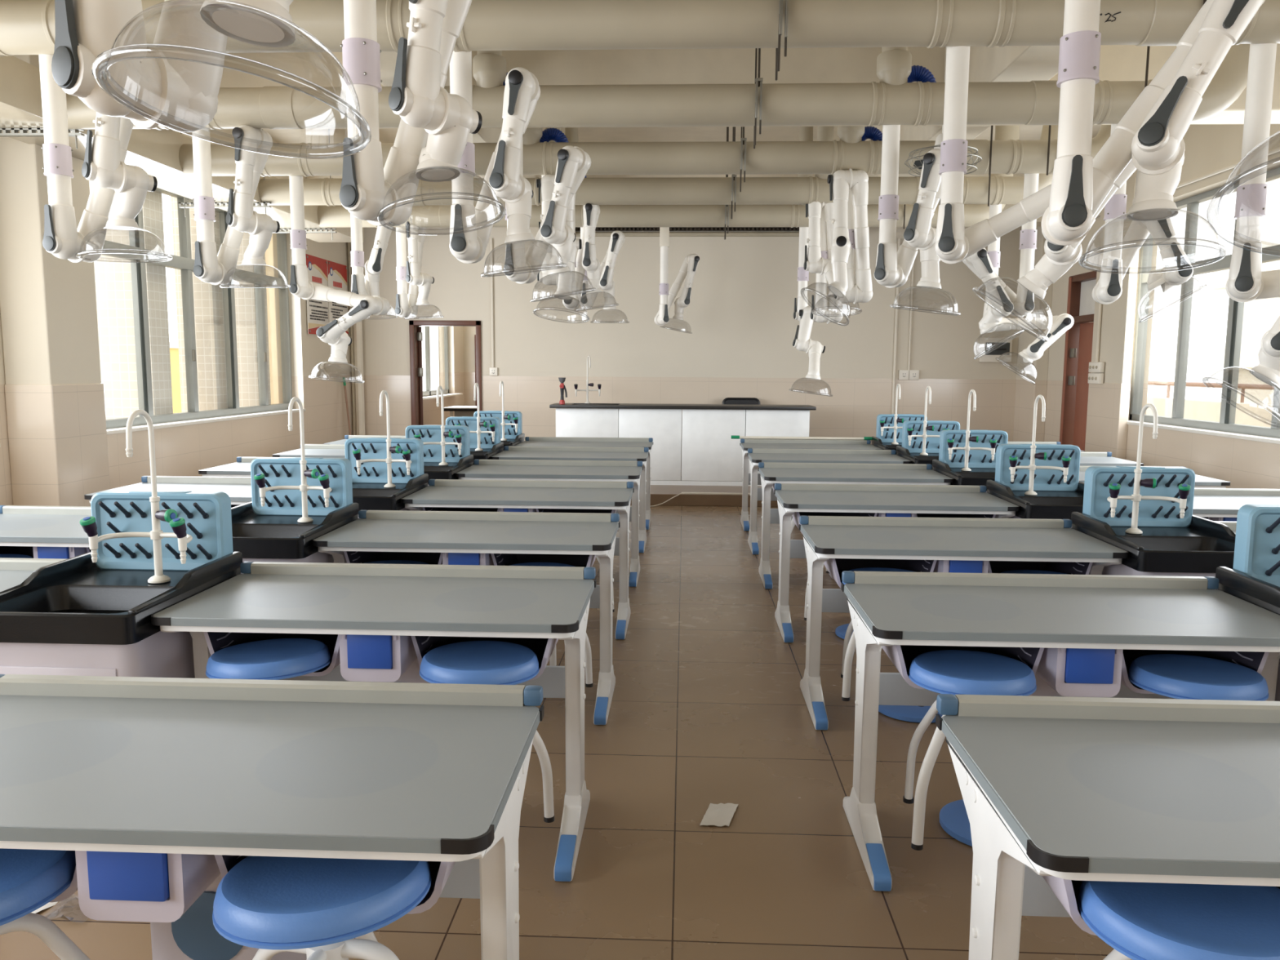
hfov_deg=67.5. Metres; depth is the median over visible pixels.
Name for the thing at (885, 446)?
basin
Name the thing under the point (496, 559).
tray
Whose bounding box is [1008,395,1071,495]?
tap
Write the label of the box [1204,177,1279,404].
school building
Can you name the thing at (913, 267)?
conduit
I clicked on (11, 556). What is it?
stool
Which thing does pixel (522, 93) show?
extraction arm
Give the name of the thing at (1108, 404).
pillar
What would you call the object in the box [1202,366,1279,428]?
hood
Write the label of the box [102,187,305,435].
window
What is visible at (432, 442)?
outlet
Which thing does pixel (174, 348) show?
house
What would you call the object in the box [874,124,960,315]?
extraction arm
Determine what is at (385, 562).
stool
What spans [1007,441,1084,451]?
desk
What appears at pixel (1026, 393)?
pillar
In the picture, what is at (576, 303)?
hood
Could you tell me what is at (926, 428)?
tap
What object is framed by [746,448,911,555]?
desk
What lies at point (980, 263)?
extraction arm
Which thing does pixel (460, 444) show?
tap
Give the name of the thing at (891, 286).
hood
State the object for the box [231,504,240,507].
tray
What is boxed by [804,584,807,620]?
stool
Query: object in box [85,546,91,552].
tray
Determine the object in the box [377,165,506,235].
hood
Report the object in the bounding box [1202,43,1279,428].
extraction arm
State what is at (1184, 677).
stool
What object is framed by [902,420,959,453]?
drying rack
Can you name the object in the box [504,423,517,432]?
outlet
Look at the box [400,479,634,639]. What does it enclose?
desk
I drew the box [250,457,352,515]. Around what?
drying rack
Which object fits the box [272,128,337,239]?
hanger
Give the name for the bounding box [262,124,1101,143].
ceiling
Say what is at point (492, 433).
outlet
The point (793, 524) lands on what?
stool
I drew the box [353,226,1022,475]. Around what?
wall
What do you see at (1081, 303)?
door
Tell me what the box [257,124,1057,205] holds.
duct pipe
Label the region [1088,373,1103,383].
switch box
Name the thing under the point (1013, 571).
stool
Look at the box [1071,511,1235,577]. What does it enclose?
sink
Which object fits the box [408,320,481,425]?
door frame
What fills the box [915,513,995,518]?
tray
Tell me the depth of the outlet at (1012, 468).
5.36 m
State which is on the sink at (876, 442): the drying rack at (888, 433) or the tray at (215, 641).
the drying rack at (888, 433)
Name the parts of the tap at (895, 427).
gooseneck spout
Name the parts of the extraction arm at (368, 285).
handle, arm, handle, arm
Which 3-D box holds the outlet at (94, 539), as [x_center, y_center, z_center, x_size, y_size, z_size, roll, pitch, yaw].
[-1.682,0.208,3.117,0.199,0.094,0.066,-5,8,-36]
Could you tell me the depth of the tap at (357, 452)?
5.59 m
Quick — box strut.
[575,226,799,231]
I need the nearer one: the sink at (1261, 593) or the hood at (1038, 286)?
the sink at (1261, 593)
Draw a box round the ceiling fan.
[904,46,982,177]
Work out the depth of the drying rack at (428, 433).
7.06 m
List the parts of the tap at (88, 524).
tap knob, gooseneck spout, tap knob, tap knob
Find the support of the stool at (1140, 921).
on the floor
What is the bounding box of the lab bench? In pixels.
[444,405,476,417]
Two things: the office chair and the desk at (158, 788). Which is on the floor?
the desk at (158, 788)
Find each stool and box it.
[0,554,33,558]
[0,848,89,959]
[205,638,331,679]
[212,855,431,959]
[364,560,427,564]
[419,640,554,822]
[509,562,592,687]
[595,555,614,612]
[791,518,829,573]
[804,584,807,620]
[840,567,923,706]
[902,649,1036,850]
[1000,569,1069,574]
[1077,880,1279,959]
[1127,653,1268,701]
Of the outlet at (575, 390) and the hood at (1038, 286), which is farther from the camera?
the outlet at (575, 390)
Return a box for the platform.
[630,475,777,506]
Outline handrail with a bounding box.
[1147,381,1274,402]
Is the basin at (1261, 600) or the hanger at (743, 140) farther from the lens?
the hanger at (743, 140)
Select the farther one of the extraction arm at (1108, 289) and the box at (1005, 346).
the box at (1005, 346)
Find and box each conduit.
[490,238,493,368]
[575,231,799,236]
[891,238,901,413]
[907,262,914,370]
[1095,221,1105,361]
[1096,146,1279,217]
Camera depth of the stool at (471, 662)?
2.85 m
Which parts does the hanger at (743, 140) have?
rod, rod, rod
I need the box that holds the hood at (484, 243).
[480,240,567,276]
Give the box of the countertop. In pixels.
[549,403,816,409]
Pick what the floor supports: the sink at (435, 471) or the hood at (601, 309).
the sink at (435, 471)
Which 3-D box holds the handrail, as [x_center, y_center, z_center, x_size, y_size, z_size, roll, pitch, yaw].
[7.373,-1.171,12.622,0.060,0.230,22.000,1,7,3]
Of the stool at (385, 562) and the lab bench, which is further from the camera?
the lab bench
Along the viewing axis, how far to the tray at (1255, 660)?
2.92 m
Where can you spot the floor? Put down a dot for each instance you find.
(708, 705)
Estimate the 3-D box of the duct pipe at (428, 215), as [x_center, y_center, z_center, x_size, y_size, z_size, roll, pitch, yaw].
[0.207,-2.835,8.893,6.465,0.966,0.273,1,7,3]
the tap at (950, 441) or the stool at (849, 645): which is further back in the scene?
the tap at (950, 441)
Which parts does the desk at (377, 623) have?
leg, under frame, stretcher panel, leg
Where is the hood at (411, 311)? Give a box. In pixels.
[404,304,444,319]
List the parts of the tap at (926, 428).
gooseneck spout, tap knob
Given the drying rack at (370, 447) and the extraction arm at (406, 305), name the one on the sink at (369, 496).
the drying rack at (370, 447)
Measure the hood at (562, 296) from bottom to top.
0.177 m
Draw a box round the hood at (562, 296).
[533,294,589,323]
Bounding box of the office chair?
[722,397,760,426]
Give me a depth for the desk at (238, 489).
5.77 m
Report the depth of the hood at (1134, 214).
2.74 m
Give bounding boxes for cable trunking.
[681,492,750,495]
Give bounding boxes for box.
[978,337,1012,362]
[1088,361,1104,372]
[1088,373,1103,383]
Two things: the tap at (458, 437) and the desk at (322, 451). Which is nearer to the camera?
the tap at (458, 437)
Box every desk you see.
[0,505,91,559]
[0,557,66,591]
[0,674,544,959]
[84,475,252,507]
[151,561,596,881]
[198,457,262,477]
[272,444,345,457]
[312,510,620,724]
[323,435,405,444]
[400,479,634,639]
[455,459,643,586]
[490,445,648,553]
[515,436,653,529]
[549,403,816,486]
[739,439,883,531]
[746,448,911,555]
[757,462,954,589]
[773,483,1019,643]
[798,515,1128,730]
[840,570,1279,891]
[935,693,1279,959]
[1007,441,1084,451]
[1079,465,1230,488]
[1080,451,1143,466]
[1192,488,1279,521]
[1214,520,1236,534]
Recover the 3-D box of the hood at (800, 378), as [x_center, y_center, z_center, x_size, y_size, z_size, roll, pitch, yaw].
[1.475,-0.802,8.254,0.377,0.161,0.380,1,7,3]
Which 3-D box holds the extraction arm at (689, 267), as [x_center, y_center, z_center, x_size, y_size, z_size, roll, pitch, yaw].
[0.398,-2.261,10.855,0.506,1.191,0.394,-2,7,-21]
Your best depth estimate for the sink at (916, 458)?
7.87 m
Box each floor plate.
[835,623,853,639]
[878,705,942,723]
[939,799,972,846]
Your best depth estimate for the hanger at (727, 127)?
8.75 m
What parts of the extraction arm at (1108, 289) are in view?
handle, arm, handle, arm, handle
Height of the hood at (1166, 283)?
0.252 m
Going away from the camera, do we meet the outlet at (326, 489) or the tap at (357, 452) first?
the outlet at (326, 489)
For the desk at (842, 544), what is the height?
0.804 m
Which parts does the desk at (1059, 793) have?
leg, stretcher panel, under frame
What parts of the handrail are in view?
post, rail, post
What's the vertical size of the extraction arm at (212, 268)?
0.915 m
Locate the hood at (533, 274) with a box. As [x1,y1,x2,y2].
[529,271,596,302]
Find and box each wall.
[0,129,353,505]
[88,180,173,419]
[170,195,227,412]
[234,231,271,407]
[265,234,279,404]
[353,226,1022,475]
[422,326,475,425]
[1044,124,1279,488]
[1146,396,1272,427]
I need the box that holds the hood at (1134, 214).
[1078,208,1227,274]
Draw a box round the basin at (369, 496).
[351,482,427,511]
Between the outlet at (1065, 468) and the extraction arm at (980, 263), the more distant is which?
the extraction arm at (980, 263)
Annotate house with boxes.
[169,342,182,413]
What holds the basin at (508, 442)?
in the sink at (519, 438)
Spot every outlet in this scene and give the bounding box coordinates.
[88,532,150,562]
[160,532,192,564]
[259,485,299,506]
[306,485,332,506]
[355,458,386,474]
[391,459,411,475]
[422,441,440,444]
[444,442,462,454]
[480,431,494,441]
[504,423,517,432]
[574,389,586,396]
[588,389,600,395]
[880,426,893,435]
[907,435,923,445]
[926,435,939,437]
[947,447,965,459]
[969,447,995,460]
[1008,466,1030,481]
[1035,466,1068,482]
[1106,495,1133,517]
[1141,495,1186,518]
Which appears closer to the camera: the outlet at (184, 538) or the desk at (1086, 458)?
the outlet at (184, 538)
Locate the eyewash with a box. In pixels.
[558,377,567,404]
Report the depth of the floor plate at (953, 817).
3.13 m
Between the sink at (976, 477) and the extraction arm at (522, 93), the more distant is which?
the sink at (976, 477)
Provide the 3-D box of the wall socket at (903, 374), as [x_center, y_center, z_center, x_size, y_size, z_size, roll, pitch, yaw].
[3.305,-1.296,11.773,0.242,0.111,0.032,1,7,3]
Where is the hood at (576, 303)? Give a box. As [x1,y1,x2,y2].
[573,291,618,311]
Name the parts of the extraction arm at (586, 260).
handle, handle, arm, black knob, handle, arm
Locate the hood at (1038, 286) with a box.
[972,276,1052,342]
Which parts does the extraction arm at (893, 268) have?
handle, handle, arm, arm, handle, black knob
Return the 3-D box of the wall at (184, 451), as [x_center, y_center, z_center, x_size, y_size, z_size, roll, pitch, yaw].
[-4.125,-0.952,4.616,0.280,3.750,15.400,1,7,3]
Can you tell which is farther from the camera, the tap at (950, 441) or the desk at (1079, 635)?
the tap at (950, 441)
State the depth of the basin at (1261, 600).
3.05 m
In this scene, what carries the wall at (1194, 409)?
on the floor
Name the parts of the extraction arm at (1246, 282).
handle, arm, arm, handle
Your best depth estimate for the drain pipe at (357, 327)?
11.98 m
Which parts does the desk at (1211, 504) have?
under frame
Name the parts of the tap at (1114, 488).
tap knob, tap knob, gooseneck spout, tap knob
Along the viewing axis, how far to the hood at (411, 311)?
9.22 m
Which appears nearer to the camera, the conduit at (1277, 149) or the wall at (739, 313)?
the conduit at (1277, 149)
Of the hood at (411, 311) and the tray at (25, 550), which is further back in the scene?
the hood at (411, 311)
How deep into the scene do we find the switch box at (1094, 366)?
9.44 m
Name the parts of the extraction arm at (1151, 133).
handle, handle, arm, handle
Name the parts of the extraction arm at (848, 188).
black knob, handle, arm, black knob, arm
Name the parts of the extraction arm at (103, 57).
handle, arm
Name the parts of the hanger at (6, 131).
threaded rod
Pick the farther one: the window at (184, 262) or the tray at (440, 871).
the window at (184, 262)
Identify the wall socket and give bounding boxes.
[489,367,497,375]
[898,369,919,379]
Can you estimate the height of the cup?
0.067 m
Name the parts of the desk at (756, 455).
leg, stretcher panel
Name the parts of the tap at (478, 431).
gooseneck spout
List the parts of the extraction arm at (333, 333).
handle, handle, arm, arm, handle, black knob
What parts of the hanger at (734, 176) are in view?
rod, rod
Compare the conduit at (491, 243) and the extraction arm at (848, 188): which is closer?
the extraction arm at (848, 188)
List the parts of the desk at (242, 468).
under frame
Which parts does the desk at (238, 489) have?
under frame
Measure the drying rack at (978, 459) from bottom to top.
0.275 m
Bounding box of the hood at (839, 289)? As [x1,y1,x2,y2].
[800,282,850,325]
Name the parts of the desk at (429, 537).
leg, under frame, stretcher panel, leg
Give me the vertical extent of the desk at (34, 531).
0.804 m
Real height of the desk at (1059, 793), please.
0.804 m
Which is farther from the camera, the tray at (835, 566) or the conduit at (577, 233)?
the conduit at (577, 233)
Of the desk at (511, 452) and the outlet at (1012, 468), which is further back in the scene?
the desk at (511, 452)
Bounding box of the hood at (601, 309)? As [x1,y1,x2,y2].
[591,309,629,323]
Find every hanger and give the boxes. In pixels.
[0,128,84,148]
[178,128,271,216]
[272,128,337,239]
[724,126,905,239]
[730,125,993,218]
[739,124,1051,191]
[753,45,1150,148]
[775,0,1206,80]
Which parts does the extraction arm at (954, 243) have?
handle, arm, handle, arm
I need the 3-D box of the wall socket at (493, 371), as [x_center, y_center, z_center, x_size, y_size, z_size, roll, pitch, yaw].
[-1.837,-1.360,12.006,0.100,0.100,0.032,1,7,3]
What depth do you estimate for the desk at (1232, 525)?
4.41 m
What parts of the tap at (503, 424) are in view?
gooseneck spout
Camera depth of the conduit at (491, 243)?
11.89 m
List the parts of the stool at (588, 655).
seat, leg, leg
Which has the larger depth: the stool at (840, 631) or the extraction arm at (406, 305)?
the extraction arm at (406, 305)
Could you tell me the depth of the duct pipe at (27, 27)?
3.80 m
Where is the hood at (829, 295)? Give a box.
[811,293,862,316]
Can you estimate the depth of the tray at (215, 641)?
3.08 m
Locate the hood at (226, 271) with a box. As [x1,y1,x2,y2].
[219,264,290,288]
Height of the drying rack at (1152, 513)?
0.275 m
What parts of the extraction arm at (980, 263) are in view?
black knob, handle, arm, arm, handle, handle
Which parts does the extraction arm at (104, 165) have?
handle, handle, arm, arm, black knob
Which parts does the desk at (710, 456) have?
panel, panel, panel, panel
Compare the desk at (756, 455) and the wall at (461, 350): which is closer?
the desk at (756, 455)
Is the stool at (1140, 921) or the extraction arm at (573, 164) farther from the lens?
the extraction arm at (573, 164)
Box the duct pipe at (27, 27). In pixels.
[0,0,1279,56]
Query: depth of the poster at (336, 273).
11.48 m
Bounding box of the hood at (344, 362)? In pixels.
[308,360,364,382]
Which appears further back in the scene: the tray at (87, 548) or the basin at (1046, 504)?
the basin at (1046, 504)
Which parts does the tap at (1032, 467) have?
tap knob, gooseneck spout, tap knob, tap knob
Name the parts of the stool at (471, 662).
seat, leg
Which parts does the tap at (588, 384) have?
gooseneck spout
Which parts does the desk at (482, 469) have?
under frame, stretcher panel, leg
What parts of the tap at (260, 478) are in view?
tap knob, gooseneck spout, tap knob, tap knob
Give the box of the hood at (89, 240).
[75,226,172,262]
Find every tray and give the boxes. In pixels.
[0,546,33,557]
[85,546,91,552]
[203,631,340,675]
[214,854,455,914]
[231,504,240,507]
[343,551,442,564]
[410,635,558,680]
[422,506,499,511]
[490,553,595,567]
[535,508,616,513]
[792,511,877,534]
[823,558,937,587]
[881,644,1044,688]
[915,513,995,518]
[987,560,1093,574]
[1042,875,1279,935]
[1120,648,1269,693]
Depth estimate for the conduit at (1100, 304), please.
9.48 m
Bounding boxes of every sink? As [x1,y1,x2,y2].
[0,551,242,678]
[231,501,359,563]
[351,473,428,519]
[423,454,473,485]
[470,441,503,464]
[500,433,524,450]
[871,436,902,454]
[896,445,938,469]
[932,459,995,492]
[986,480,1084,528]
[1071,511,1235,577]
[1215,566,1279,701]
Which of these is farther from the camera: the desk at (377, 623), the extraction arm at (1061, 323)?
the extraction arm at (1061, 323)
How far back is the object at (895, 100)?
5.05 m
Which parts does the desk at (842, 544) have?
leg, stretcher panel, under frame, leg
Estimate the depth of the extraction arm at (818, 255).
7.63 m
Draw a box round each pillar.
[0,54,110,506]
[1013,226,1053,441]
[1084,168,1138,459]
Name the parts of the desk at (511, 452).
leg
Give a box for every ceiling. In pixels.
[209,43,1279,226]
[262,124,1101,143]
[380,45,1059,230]
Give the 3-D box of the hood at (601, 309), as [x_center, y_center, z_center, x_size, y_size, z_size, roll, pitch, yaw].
[-0.289,-1.572,9.197,0.380,0.142,0.380,1,7,3]
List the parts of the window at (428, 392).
sill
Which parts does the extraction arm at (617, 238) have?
handle, handle, arm, arm, handle, black knob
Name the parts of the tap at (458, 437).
gooseneck spout, tap knob, tap knob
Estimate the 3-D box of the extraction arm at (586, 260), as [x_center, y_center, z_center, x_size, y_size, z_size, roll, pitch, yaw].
[-0.401,-1.842,7.913,0.458,0.889,0.393,1,7,8]
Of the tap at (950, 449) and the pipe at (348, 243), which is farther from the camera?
the pipe at (348, 243)
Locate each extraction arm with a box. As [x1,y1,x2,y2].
[38,53,172,262]
[51,0,371,159]
[191,124,290,288]
[288,175,390,382]
[339,0,506,235]
[350,213,398,317]
[395,221,444,319]
[448,50,567,276]
[503,140,596,302]
[533,174,589,323]
[562,203,618,311]
[579,226,629,323]
[653,226,699,333]
[788,226,832,396]
[800,168,872,325]
[803,201,862,324]
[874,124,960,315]
[934,45,1136,342]
[962,173,1039,359]
[982,204,1074,384]
[1040,0,1265,274]
[1091,124,1208,323]
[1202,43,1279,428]
[1206,130,1279,256]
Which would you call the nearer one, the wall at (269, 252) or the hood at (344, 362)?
the hood at (344, 362)
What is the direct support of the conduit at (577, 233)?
attached to the wall at (739, 313)
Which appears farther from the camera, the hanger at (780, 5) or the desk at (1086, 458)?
the desk at (1086, 458)
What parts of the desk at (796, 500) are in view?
leg, stretcher panel, under frame, leg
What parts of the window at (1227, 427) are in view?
sill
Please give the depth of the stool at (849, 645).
3.97 m
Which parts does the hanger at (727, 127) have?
rod, rod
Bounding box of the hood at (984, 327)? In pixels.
[973,322,1024,359]
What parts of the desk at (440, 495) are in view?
leg, under frame, stretcher panel, leg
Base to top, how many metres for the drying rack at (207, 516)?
0.275 m
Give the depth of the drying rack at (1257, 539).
3.16 m
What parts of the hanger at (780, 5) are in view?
rod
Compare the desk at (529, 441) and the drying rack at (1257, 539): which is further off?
the desk at (529, 441)
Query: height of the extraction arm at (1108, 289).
1.080 m
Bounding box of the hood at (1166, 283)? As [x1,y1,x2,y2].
[1137,276,1208,323]
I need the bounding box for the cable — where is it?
[630,493,681,506]
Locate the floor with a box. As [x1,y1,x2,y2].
[0,505,1114,959]
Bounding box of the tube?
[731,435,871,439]
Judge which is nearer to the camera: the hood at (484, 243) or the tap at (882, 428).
the hood at (484, 243)
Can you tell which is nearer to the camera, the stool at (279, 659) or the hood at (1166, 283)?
the stool at (279, 659)
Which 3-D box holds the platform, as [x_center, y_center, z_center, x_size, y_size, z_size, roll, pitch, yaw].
[0.507,0.116,11.210,8.400,0.126,1.740,1,7,3]
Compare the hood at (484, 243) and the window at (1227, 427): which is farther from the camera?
the window at (1227, 427)
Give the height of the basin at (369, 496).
0.326 m
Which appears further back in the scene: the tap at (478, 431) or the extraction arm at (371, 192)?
the tap at (478, 431)
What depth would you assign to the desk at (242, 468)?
6.66 m
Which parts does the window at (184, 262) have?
sill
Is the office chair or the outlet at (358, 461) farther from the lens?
the office chair
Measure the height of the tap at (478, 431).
0.570 m
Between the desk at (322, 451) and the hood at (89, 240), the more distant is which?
the desk at (322, 451)
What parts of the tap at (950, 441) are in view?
tap knob, gooseneck spout, tap knob, tap knob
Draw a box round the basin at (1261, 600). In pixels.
[1217,583,1279,615]
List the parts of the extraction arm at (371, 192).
handle, handle, handle, arm, arm, black knob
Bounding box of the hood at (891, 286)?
[889,285,960,315]
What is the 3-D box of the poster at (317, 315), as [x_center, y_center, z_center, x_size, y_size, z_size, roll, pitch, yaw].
[-3.672,-2.095,10.896,0.030,0.870,0.630,1,7,3]
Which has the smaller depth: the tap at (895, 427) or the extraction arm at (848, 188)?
the extraction arm at (848, 188)
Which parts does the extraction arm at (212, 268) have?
handle, handle, black knob, handle, arm, arm, black knob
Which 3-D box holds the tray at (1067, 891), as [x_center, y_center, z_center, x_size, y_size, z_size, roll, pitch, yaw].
[0.930,0.662,1.806,0.456,0.174,0.415,1,7,3]
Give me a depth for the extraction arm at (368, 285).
7.86 m
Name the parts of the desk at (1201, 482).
under frame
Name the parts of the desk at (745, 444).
leg, stretcher panel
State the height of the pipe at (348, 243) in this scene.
3.600 m
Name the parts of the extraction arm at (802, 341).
handle, handle, arm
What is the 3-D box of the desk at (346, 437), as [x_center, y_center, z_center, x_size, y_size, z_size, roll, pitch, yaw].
[-2.315,-0.003,9.198,1.263,0.804,0.656,1,7,3]
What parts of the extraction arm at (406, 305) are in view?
handle, handle, handle, arm, arm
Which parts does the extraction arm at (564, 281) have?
black knob, handle, arm, arm, black knob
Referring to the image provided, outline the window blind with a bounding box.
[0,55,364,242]
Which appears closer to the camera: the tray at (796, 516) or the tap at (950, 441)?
the tray at (796, 516)
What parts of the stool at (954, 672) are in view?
leg, leg, seat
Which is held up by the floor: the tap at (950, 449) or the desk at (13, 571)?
the desk at (13, 571)
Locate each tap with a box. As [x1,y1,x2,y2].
[80,408,192,583]
[253,396,332,522]
[352,390,411,487]
[414,385,462,465]
[454,382,494,450]
[484,380,518,440]
[573,355,601,403]
[880,383,903,444]
[906,386,949,455]
[946,389,996,471]
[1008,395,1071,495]
[1106,403,1191,533]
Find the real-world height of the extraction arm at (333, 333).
1.466 m
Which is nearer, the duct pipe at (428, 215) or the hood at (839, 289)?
the hood at (839, 289)
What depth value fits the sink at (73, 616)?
2.89 m
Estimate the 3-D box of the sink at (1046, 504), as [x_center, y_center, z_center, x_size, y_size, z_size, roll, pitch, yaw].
[2.320,0.456,5.429,0.524,0.838,0.705,1,7,3]
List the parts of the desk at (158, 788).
under frame, stretcher panel, leg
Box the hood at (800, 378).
[788,377,832,396]
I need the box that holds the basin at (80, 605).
[0,566,240,644]
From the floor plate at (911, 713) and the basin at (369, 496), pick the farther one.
the basin at (369, 496)
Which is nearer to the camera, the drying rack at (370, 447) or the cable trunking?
the drying rack at (370, 447)
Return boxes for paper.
[699,803,737,826]
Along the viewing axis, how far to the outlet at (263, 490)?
4.32 m
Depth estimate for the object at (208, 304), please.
9.12 m
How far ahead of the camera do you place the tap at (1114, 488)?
4.16 m
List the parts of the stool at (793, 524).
leg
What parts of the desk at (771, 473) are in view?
leg, stretcher panel, under frame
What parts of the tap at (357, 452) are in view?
tap knob, gooseneck spout, tap knob, tap knob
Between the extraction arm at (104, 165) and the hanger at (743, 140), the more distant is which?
the hanger at (743, 140)
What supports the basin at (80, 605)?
in the sink at (73, 616)
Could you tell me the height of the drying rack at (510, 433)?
0.275 m
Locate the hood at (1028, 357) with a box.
[995,351,1037,384]
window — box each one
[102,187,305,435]
[422,325,462,399]
[1127,168,1279,444]
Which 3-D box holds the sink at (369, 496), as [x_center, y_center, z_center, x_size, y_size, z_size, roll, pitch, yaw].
[-1.582,0.412,5.606,0.524,0.838,0.705,1,7,3]
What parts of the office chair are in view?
frame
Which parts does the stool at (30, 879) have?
seat, leg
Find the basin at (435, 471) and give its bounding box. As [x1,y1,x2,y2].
[423,462,472,484]
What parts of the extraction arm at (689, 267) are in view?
handle, arm, handle, arm, handle, black knob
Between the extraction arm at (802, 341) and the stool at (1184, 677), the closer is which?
the stool at (1184, 677)
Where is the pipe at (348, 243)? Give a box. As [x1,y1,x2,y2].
[347,242,356,435]
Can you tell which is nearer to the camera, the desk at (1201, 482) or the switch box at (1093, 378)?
the desk at (1201, 482)
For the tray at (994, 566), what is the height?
0.174 m
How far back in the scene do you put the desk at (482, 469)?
6.74 m
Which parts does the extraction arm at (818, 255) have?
handle, handle, handle, arm, arm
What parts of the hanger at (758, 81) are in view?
rod, rod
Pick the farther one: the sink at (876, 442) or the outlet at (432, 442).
the sink at (876, 442)
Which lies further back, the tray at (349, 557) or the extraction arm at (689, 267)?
the extraction arm at (689, 267)
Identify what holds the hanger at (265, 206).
hanging from the ceiling at (1027, 132)
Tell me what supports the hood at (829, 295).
attached to the extraction arm at (818, 255)
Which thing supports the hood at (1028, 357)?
attached to the extraction arm at (1061, 323)
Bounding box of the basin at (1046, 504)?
[986,488,1084,519]
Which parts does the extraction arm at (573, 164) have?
handle, handle, arm, handle, black knob, arm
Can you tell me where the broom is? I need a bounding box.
[342,377,351,435]
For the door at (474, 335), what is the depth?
18.18 m
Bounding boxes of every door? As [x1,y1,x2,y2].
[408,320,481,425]
[474,334,476,405]
[1059,270,1097,450]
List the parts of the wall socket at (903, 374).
plate, plate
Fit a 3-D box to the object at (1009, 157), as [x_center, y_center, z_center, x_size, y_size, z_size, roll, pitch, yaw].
[0.093,-2.544,6.443,6.465,0.966,0.273,1,7,3]
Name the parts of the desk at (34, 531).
under frame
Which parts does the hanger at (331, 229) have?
threaded rod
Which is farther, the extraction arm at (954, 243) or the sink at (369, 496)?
the sink at (369, 496)
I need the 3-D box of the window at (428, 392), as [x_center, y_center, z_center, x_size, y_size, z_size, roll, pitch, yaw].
[-3.459,-2.173,16.134,0.300,1.540,2.700,1,7,3]
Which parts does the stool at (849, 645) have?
leg, leg, seat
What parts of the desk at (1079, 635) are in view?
leg, stretcher panel, under frame, leg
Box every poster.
[305,253,328,334]
[327,260,348,335]
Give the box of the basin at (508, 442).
[500,439,524,450]
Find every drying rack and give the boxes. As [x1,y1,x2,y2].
[90,489,233,570]
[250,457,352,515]
[344,437,423,483]
[405,425,470,462]
[445,416,500,448]
[473,410,522,439]
[875,413,927,442]
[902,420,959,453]
[938,429,1008,468]
[995,444,1080,491]
[1082,466,1195,527]
[1232,503,1279,586]
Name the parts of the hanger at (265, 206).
threaded rod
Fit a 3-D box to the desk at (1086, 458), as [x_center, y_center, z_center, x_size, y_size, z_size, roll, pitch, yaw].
[3.334,0.192,7.845,1.263,0.804,0.656,1,7,3]
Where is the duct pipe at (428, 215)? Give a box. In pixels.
[317,124,1019,227]
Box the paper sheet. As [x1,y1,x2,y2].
[31,902,57,913]
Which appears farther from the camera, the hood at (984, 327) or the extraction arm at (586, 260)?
the extraction arm at (586, 260)
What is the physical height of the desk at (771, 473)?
0.804 m
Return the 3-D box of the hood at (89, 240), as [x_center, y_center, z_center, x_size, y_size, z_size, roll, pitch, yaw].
[-2.281,-1.045,4.231,0.380,0.138,0.380,1,7,3]
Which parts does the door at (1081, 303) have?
casing, transom pane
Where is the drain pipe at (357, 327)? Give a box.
[351,247,364,435]
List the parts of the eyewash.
lever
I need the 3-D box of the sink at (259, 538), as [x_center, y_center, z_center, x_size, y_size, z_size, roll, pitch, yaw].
[-1.640,0.561,4.348,0.524,0.838,0.705,1,7,3]
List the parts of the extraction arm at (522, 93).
handle, handle, arm, arm, handle, black knob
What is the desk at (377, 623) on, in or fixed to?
on the floor
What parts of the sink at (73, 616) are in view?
cabinet door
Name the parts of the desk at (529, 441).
leg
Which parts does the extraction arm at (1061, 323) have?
arm, handle, arm, handle, black knob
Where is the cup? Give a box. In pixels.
[558,377,565,382]
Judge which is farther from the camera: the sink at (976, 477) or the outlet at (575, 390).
the outlet at (575, 390)
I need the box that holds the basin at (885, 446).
[871,442,902,454]
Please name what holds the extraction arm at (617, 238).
hanging from the duct pipe at (428, 215)
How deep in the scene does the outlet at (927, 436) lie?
7.89 m
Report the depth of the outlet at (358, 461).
5.58 m
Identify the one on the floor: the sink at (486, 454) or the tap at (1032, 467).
the sink at (486, 454)
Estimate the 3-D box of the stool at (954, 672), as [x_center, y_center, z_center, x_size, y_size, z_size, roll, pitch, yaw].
[0.975,0.792,2.845,0.356,0.511,0.356,1,7,6]

